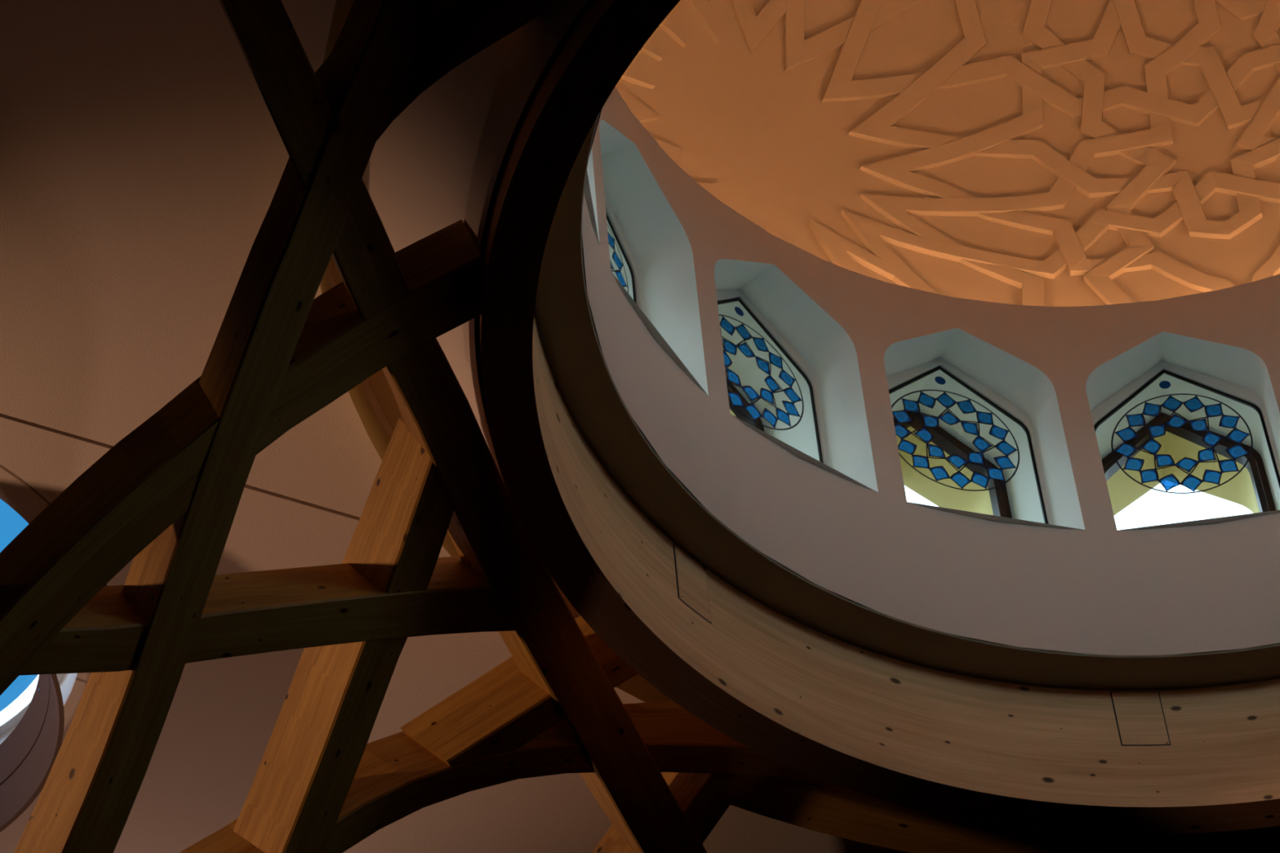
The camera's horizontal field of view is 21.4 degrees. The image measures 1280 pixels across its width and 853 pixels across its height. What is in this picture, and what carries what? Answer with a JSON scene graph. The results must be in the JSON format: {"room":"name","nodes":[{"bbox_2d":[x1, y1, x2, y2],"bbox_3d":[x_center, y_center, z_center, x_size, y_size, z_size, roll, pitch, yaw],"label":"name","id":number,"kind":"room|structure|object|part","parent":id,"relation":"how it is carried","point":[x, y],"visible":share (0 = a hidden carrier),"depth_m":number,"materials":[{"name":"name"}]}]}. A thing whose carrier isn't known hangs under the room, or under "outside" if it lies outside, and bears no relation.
{"room":"mosque interior","nodes":[
{"label":"mosque interior","id":0,"kind":"room"},
{"bbox_2d":[0,674,64,831],"bbox_3d":[-2.625,0.685,10.330,1.742,0.480,1.742,-16,-46,11],"label":"shaft","id":1,"kind":"object","parent":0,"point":[28,754],"visible":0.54,"depth_m":10.55,"materials":[{"name":"paint"}]},
{"bbox_2d":[0,0,908,852],"bbox_3d":[1.690,-0.528,9.274,18.200,0.591,18.200,-16,-46,11],"label":"ceiling","id":2,"kind":"structure","parent":0,"point":[144,157],"depth_m":9.50,"materials":[{"name":"paint"}]},
{"bbox_2d":[0,498,76,744],"bbox_3d":[-2.636,0.551,10.465,1.854,0.188,1.854,-16,-46,11],"label":"window","id":3,"kind":"structure","parent":2,"relation":"attached to","point":[11,523],"depth_m":10.85,"materials":[{"name":"blue glass"}]},
{"bbox_3d":[-2.640,0.510,10.507,1.680,0.001,1.680,-16,-46,11],"label":"pane","id":4,"kind":"part","parent":3,"relation":"part of","materials":[{"name":"blue glass"}]},
{"bbox_3d":[-2.630,0.620,10.396,2.004,0.016,2.004,-16,-46,11],"label":"panel","id":5,"kind":"part","parent":2,"relation":"part of","materials":[{"name":"paint"}]},
{"bbox_3d":[-0.534,-3.495,6.512,16.657,0.016,9.097,-16,-46,11],"label":"panel","id":6,"kind":"part","parent":2,"relation":"part of","materials":[{"name":"paint"}]},
{"bbox_3d":[4.502,-1.526,8.895,12.205,0.016,18.200,-16,-46,11],"label":"panel","id":7,"kind":"part","parent":2,"relation":"part of","materials":[{"name":"paint"}]},
{"bbox_3d":[0.638,0.739,10.797,14.953,0.016,15.148,-16,-46,11],"label":"panel","id":8,"kind":"part","parent":2,"relation":"part of","materials":[{"name":"paint"}]},
{"bbox_2d":[320,0,1279,702],"bbox_3d":[1.633,-1.173,9.927,5.150,1.659,5.150,-16,-46,11],"label":"wall","id":9,"kind":"structure","parent":0,"point":[1100,606],"depth_m":10.69,"materials":[{"name":"paint"}]},
{"bbox_2d":[180,700,822,852],"bbox_3d":[-0.472,1.200,9.934,2.367,1.477,0.345,12,-48,-16],"label":"beam","id":10,"kind":"structure","parent":9,"relation":"attached to","point":[396,777],"depth_m":9.99,"materials":[{"name":"brown wood"}]},
{"bbox_2d":[400,615,638,767],"bbox_3d":[-0.323,0.799,10.077,0.768,0.555,0.160,-7,-45,2],"label":"beam","id":11,"kind":"structure","parent":10,"relation":"attached to","point":[503,709],"depth_m":9.98,"materials":[{"name":"brown wood"}]},
{"bbox_2d":[582,148,599,248],"bbox_3d":[-0.559,-1.045,10.157,0.755,0.974,0.616,-7,-45,2],"label":"window","id":12,"kind":"structure","parent":9,"relation":"in","point":[589,185],"depth_m":10.05,"materials":[{"name":"paint"}]},
{"bbox_2d":[582,120,708,425],"bbox_3d":[-0.296,-0.476,10.742,0.755,0.974,0.616,-24,-48,18],"label":"window","id":13,"kind":"structure","parent":9,"relation":"in","point":[651,260],"depth_m":10.97,"materials":[{"name":"paint"}]},
{"bbox_3d":[-0.151,-0.530,10.683,0.009,0.948,0.600,-24,-48,18],"label":"pane frame","id":14,"kind":"part","parent":13,"relation":"part of","materials":[{"name":"black metal"}]},
{"bbox_2d":[591,742,739,852],"bbox_3d":[0.058,1.360,10.862,0.276,0.453,1.342,23,-51,-25],"label":"beam","id":15,"kind":"structure","parent":9,"relation":"attached to","point":[693,792],"depth_m":10.76,"materials":[{"name":"brown wood"}]},
{"bbox_2d":[637,258,878,568],"bbox_3d":[0.258,-0.035,11.226,0.616,0.974,0.755,28,-54,-28],"label":"window","id":16,"kind":"structure","parent":9,"relation":"in","point":[793,375],"depth_m":11.36,"materials":[{"name":"paint"}]},
{"bbox_2d":[730,395,740,404],"bbox_3d":[0.311,-0.086,11.024,0.041,0.041,0.001,28,-54,-28],"label":"print","id":17,"kind":"object","parent":16,"relation":"attached to","point":[731,395],"depth_m":11.02},
{"bbox_3d":[0.187,0.032,11.286,0.608,0.974,0.055,28,-54,-28],"label":"frame","id":18,"kind":"part","parent":16,"relation":"part of","materials":[{"name":"black metal"}]},
{"bbox_3d":[0.362,-0.123,11.130,0.600,0.948,0.009,28,-54,-28],"label":"pane frame","id":19,"kind":"part","parent":16,"relation":"part of","materials":[{"name":"black metal"}]},
{"bbox_2d":[765,413,775,423],"bbox_3d":[0.427,-0.026,11.093,0.041,0.041,0.001,28,-54,-28],"label":"print","id":20,"kind":"object","parent":16,"relation":"attached to","point":[766,414],"depth_m":11.09},
{"bbox_2d":[479,0,1279,835],"bbox_3d":[1.693,-0.488,9.233,4.270,0.660,4.270,-16,-46,11],"label":"ring","id":21,"kind":"object","parent":9,"relation":"attached to","point":[817,704],"visible":0.86,"depth_m":10.14,"materials":[{"name":"brown wood"}]},
{"bbox_2d":[0,219,485,695],"bbox_3d":[-1.158,0.213,8.333,1.678,1.697,0.305,-10,-45,5],"label":"beam","id":22,"kind":"structure","parent":21,"relation":"attached to","point":[147,481],"depth_m":8.33,"materials":[{"name":"brown wood"}]},
{"bbox_2d":[315,0,545,141],"bbox_3d":[-0.468,-0.976,8.287,0.674,0.565,0.241,-16,-46,11],"label":"beam","id":23,"kind":"structure","parent":21,"relation":"attached to","point":[453,32],"depth_m":8.24,"materials":[{"name":"brown wood"}]},
{"bbox_2d":[218,0,706,852],"bbox_3d":[-0.389,0.321,9.444,0.302,0.790,5.298,-13,-46,8],"label":"beam","id":24,"kind":"structure","parent":21,"relation":"attached to","point":[548,646],"depth_m":9.25,"materials":[{"name":"brown wood"}]},
{"bbox_2d":[13,0,435,852],"bbox_3d":[-1.027,0.100,8.413,0.267,1.569,3.211,18,-50,-21],"label":"beam","id":25,"kind":"structure","parent":24,"relation":"attached to","point":[85,802],"depth_m":8.40,"materials":[{"name":"brown wood"}]},
{"bbox_2d":[18,556,516,675],"bbox_3d":[-1.009,0.522,8.889,1.979,1.313,0.262,30,-55,-29],"label":"beam","id":26,"kind":"structure","parent":25,"relation":"attached to","point":[271,611],"depth_m":8.99,"materials":[{"name":"brown wood"}]},
{"bbox_2d":[233,417,453,852],"bbox_3d":[-0.896,0.875,9.468,0.270,0.896,1.878,15,-49,-19],"label":"beam","id":27,"kind":"structure","parent":24,"relation":"attached to","point":[296,797],"depth_m":9.37,"materials":[{"name":"brown wood"}]},
{"bbox_2d":[833,328,1084,645],"bbox_3d":[1.019,0.210,11.534,0.616,0.974,0.755,9,-47,-14],"label":"window","id":28,"kind":"structure","parent":9,"relation":"in","point":[980,433],"depth_m":11.62,"materials":[{"name":"glass"}]},
{"bbox_2d":[895,412,906,420],"bbox_3d":[0.885,-0.035,11.481,0.041,0.041,0.001,9,-47,-14],"label":"print","id":29,"kind":"object","parent":28,"relation":"on","point":[896,412],"depth_m":11.48},
{"bbox_2d":[900,442,911,451],"bbox_3d":[0.894,0.069,11.376,0.041,0.041,0.001,9,-47,-14],"label":"print","id":30,"kind":"object","parent":28,"relation":"attached to","point":[903,442],"depth_m":11.37},
{"bbox_2d":[904,400,915,409],"bbox_3d":[0.921,-0.073,11.536,0.041,0.041,0.001,9,-47,-14],"label":"print","id":31,"kind":"object","parent":28,"relation":"attached to","point":[907,401],"depth_m":11.54},
{"bbox_2d":[914,457,925,466],"bbox_3d":[0.938,0.120,11.341,0.041,0.041,0.001,9,-47,-14],"label":"print","id":32,"kind":"object","parent":28,"relation":"attached to","point":[916,458],"depth_m":11.34},
{"bbox_2d":[920,395,931,404],"bbox_3d":[0.979,-0.092,11.580,0.041,0.041,0.001,9,-47,-14],"label":"print","id":33,"kind":"object","parent":28,"relation":"attached to","point":[922,395],"depth_m":11.58},
{"bbox_3d":[0.988,0.290,11.611,0.608,0.974,0.055,9,-47,-14],"label":"frame","id":34,"kind":"part","parent":28,"relation":"part of","materials":[{"name":"white paint"}]},
{"bbox_2d":[933,469,945,478],"bbox_3d":[1.001,0.159,11.326,0.041,0.041,0.001,9,-47,-14],"label":"print","id":35,"kind":"object","parent":28,"relation":"attached to","point":[935,469],"depth_m":11.32},
{"bbox_2d":[940,395,951,404],"bbox_3d":[1.049,-0.091,11.608,0.041,0.041,0.001,9,-47,-14],"label":"print","id":36,"kind":"object","parent":28,"relation":"on","point":[942,396],"depth_m":11.61},
{"bbox_2d":[955,475,966,484],"bbox_3d":[1.073,0.181,11.333,0.041,0.041,0.001,9,-47,-14],"label":"print","id":37,"kind":"object","parent":28,"relation":"attached to","point":[957,476],"depth_m":11.33},
{"bbox_2d":[960,401,972,410],"bbox_3d":[1.122,-0.070,11.615,0.041,0.041,0.001,9,-47,-14],"label":"print","id":38,"kind":"object","parent":28,"relation":"attached to","point":[964,402],"depth_m":11.61},
{"bbox_3d":[1.066,0.103,11.415,0.600,0.948,0.009,9,-47,-14],"label":"pane frame","id":39,"kind":"part","parent":28,"relation":"part of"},
{"bbox_2d":[974,475,986,484],"bbox_3d":[1.144,0.182,11.361,0.041,0.041,0.001,9,-47,-14],"label":"print","id":40,"kind":"object","parent":28,"relation":"attached to","point":[978,476],"depth_m":11.36},
{"bbox_2d":[980,413,991,422],"bbox_3d":[1.185,-0.031,11.600,0.041,0.041,0.001,9,-47,-14],"label":"print","id":41,"kind":"object","parent":28,"relation":"attached to","point":[982,413],"depth_m":11.60},
{"bbox_2d":[991,470,1002,479],"bbox_3d":[1.202,0.162,11.405,0.041,0.041,0.001,9,-47,-14],"label":"print","id":42,"kind":"object","parent":28,"relation":"attached to","point":[993,470],"depth_m":11.41},
{"bbox_2d":[994,427,1004,436],"bbox_3d":[1.229,0.020,11.565,0.041,0.041,0.001,9,-47,-14],"label":"print","id":43,"kind":"object","parent":28,"relation":"on","point":[997,428],"depth_m":11.56},
{"bbox_2d":[1000,458,1011,467],"bbox_3d":[1.238,0.124,11.460,0.041,0.041,0.001,9,-47,-14],"label":"print","id":44,"kind":"object","parent":28,"relation":"attached to","point":[1002,459],"depth_m":11.46},
{"bbox_2d":[1000,444,1012,453],"bbox_3d":[1.248,0.074,11.516,0.041,0.041,0.001,9,-47,-14],"label":"print","id":45,"kind":"object","parent":28,"relation":"on","point":[1002,444],"depth_m":11.52},
{"bbox_2d":[711,773,1279,852],"bbox_3d":[1.201,1.239,11.003,2.172,0.214,0.384,8,-47,-13],"label":"beam","id":46,"kind":"structure","parent":9,"relation":"attached to","point":[828,808],"depth_m":10.92,"materials":[{"name":"brown wood"}]},
{"bbox_2d":[1085,331,1279,654],"bbox_3d":[1.872,0.222,11.621,0.616,0.974,0.755,-7,-45,2],"label":"window","id":47,"kind":"structure","parent":9,"relation":"in","point":[1171,410],"depth_m":11.71,"materials":[{"name":"glass"}]},
{"bbox_2d":[1119,445,1131,454],"bbox_3d":[1.657,0.080,11.557,0.041,0.041,0.001,-7,-45,2],"label":"print","id":48,"kind":"object","parent":47,"relation":"on","point":[1122,446],"depth_m":11.56},
{"bbox_2d":[1120,430,1132,438],"bbox_3d":[1.667,0.026,11.609,0.041,0.041,0.001,-7,-45,2],"label":"print","id":49,"kind":"object","parent":47,"relation":"on","point":[1123,430],"depth_m":11.61},
{"bbox_2d":[1128,415,1141,423],"bbox_3d":[1.704,-0.023,11.652,0.041,0.041,0.001,-7,-45,2],"label":"print","id":50,"kind":"object","parent":47,"relation":"attached to","point":[1133,415],"depth_m":11.65},
{"bbox_2d":[1142,471,1154,480],"bbox_3d":[1.721,0.169,11.458,0.041,0.041,0.001,-7,-45,2],"label":"print","id":51,"kind":"object","parent":47,"relation":"attached to","point":[1147,472],"depth_m":11.46},
{"bbox_2d":[1145,404,1157,413],"bbox_3d":[1.764,-0.060,11.680,0.041,0.041,0.001,-7,-45,2],"label":"print","id":52,"kind":"object","parent":47,"relation":"attached to","point":[1148,405],"depth_m":11.68},
{"bbox_2d":[1151,426,1162,434],"bbox_3d":[1.772,0.014,11.604,0.037,0.037,0.001,-7,-45,2],"label":"print","id":53,"kind":"object","parent":47,"relation":"attached to","point":[1154,427],"depth_m":11.60},
{"bbox_2d":[1163,478,1175,487],"bbox_3d":[1.786,0.191,11.425,0.041,0.041,0.001,-7,-45,2],"label":"print","id":54,"kind":"object","parent":47,"relation":"attached to","point":[1168,478],"depth_m":11.42},
{"bbox_2d":[1165,399,1177,407],"bbox_3d":[1.837,-0.080,11.688,0.041,0.041,0.001,-7,-45,2],"label":"print","id":55,"kind":"object","parent":47,"relation":"on","point":[1169,399],"depth_m":11.69},
{"bbox_3d":[1.854,0.115,11.495,0.600,0.948,0.009,-7,-45,2],"label":"pane frame","id":56,"kind":"part","parent":47,"relation":"part of","materials":[{"name":"black metal"}]},
{"bbox_2d":[1182,460,1192,467],"bbox_3d":[1.855,0.128,11.477,0.037,0.037,0.001,-7,-45,2],"label":"print","id":57,"kind":"object","parent":47,"relation":"on","point":[1184,460],"depth_m":11.48},
{"bbox_3d":[1.886,0.303,11.701,0.608,0.974,0.055,-7,-45,2],"label":"frame","id":58,"kind":"part","parent":47,"relation":"part of","materials":[{"name":"black metal"}]},
{"bbox_2d":[1185,479,1198,488],"bbox_3d":[1.861,0.192,11.412,0.041,0.041,0.001,-7,-45,2],"label":"print","id":59,"kind":"object","parent":47,"relation":"attached to","point":[1188,479],"depth_m":11.41},
{"bbox_2d":[1187,399,1199,408],"bbox_3d":[1.911,-0.079,11.675,0.041,0.041,0.001,-7,-45,2],"label":"print","id":60,"kind":"object","parent":47,"relation":"attached to","point":[1193,399],"depth_m":11.68},
{"bbox_2d":[1201,451,1212,458],"bbox_3d":[1.925,0.098,11.496,0.037,0.037,0.001,-7,-45,2],"label":"print","id":61,"kind":"object","parent":47,"relation":"attached to","point":[1204,451],"depth_m":11.50},
{"bbox_2d":[1206,473,1218,481],"bbox_3d":[1.933,0.172,11.420,0.041,0.041,0.001,-7,-45,2],"label":"print","id":62,"kind":"object","parent":47,"relation":"attached to","point":[1210,473],"depth_m":11.42},
{"bbox_2d":[1208,405,1220,413],"bbox_3d":[1.976,-0.057,11.642,0.041,0.041,0.001,-7,-45,2],"label":"print","id":63,"kind":"object","parent":47,"relation":"attached to","point":[1211,406],"depth_m":11.64},
{"bbox_2d":[1222,462,1235,471],"bbox_3d":[1.993,0.135,11.447,0.041,0.041,0.001,-7,-45,2],"label":"print","id":64,"kind":"object","parent":47,"relation":"attached to","point":[1227,462],"depth_m":11.45},
{"bbox_2d":[1224,417,1235,425],"bbox_3d":[2.022,-0.019,11.596,0.041,0.041,0.001,-7,-45,2],"label":"print","id":65,"kind":"object","parent":47,"relation":"on","point":[1227,417],"depth_m":11.60},
{"bbox_2d":[1231,447,1244,456],"bbox_3d":[2.031,0.086,11.491,0.041,0.041,0.001,-7,-45,2],"label":"print","id":66,"kind":"object","parent":47,"relation":"attached to","point":[1236,447],"depth_m":11.49},
{"bbox_2d":[1232,431,1244,439],"bbox_3d":[2.041,0.032,11.543,0.041,0.041,0.001,-7,-45,2],"label":"print","id":67,"kind":"object","parent":47,"relation":"on","point":[1235,432],"depth_m":11.54},
{"bbox_2d":[615,0,1279,306],"bbox_3d":[1.483,-2.875,11.649,4.620,3.408,4.620,-16,-46,11],"label":"ceiling","id":68,"kind":"structure","parent":0,"point":[1034,153],"depth_m":12.92,"materials":[{"name":"paint"}]}
]}

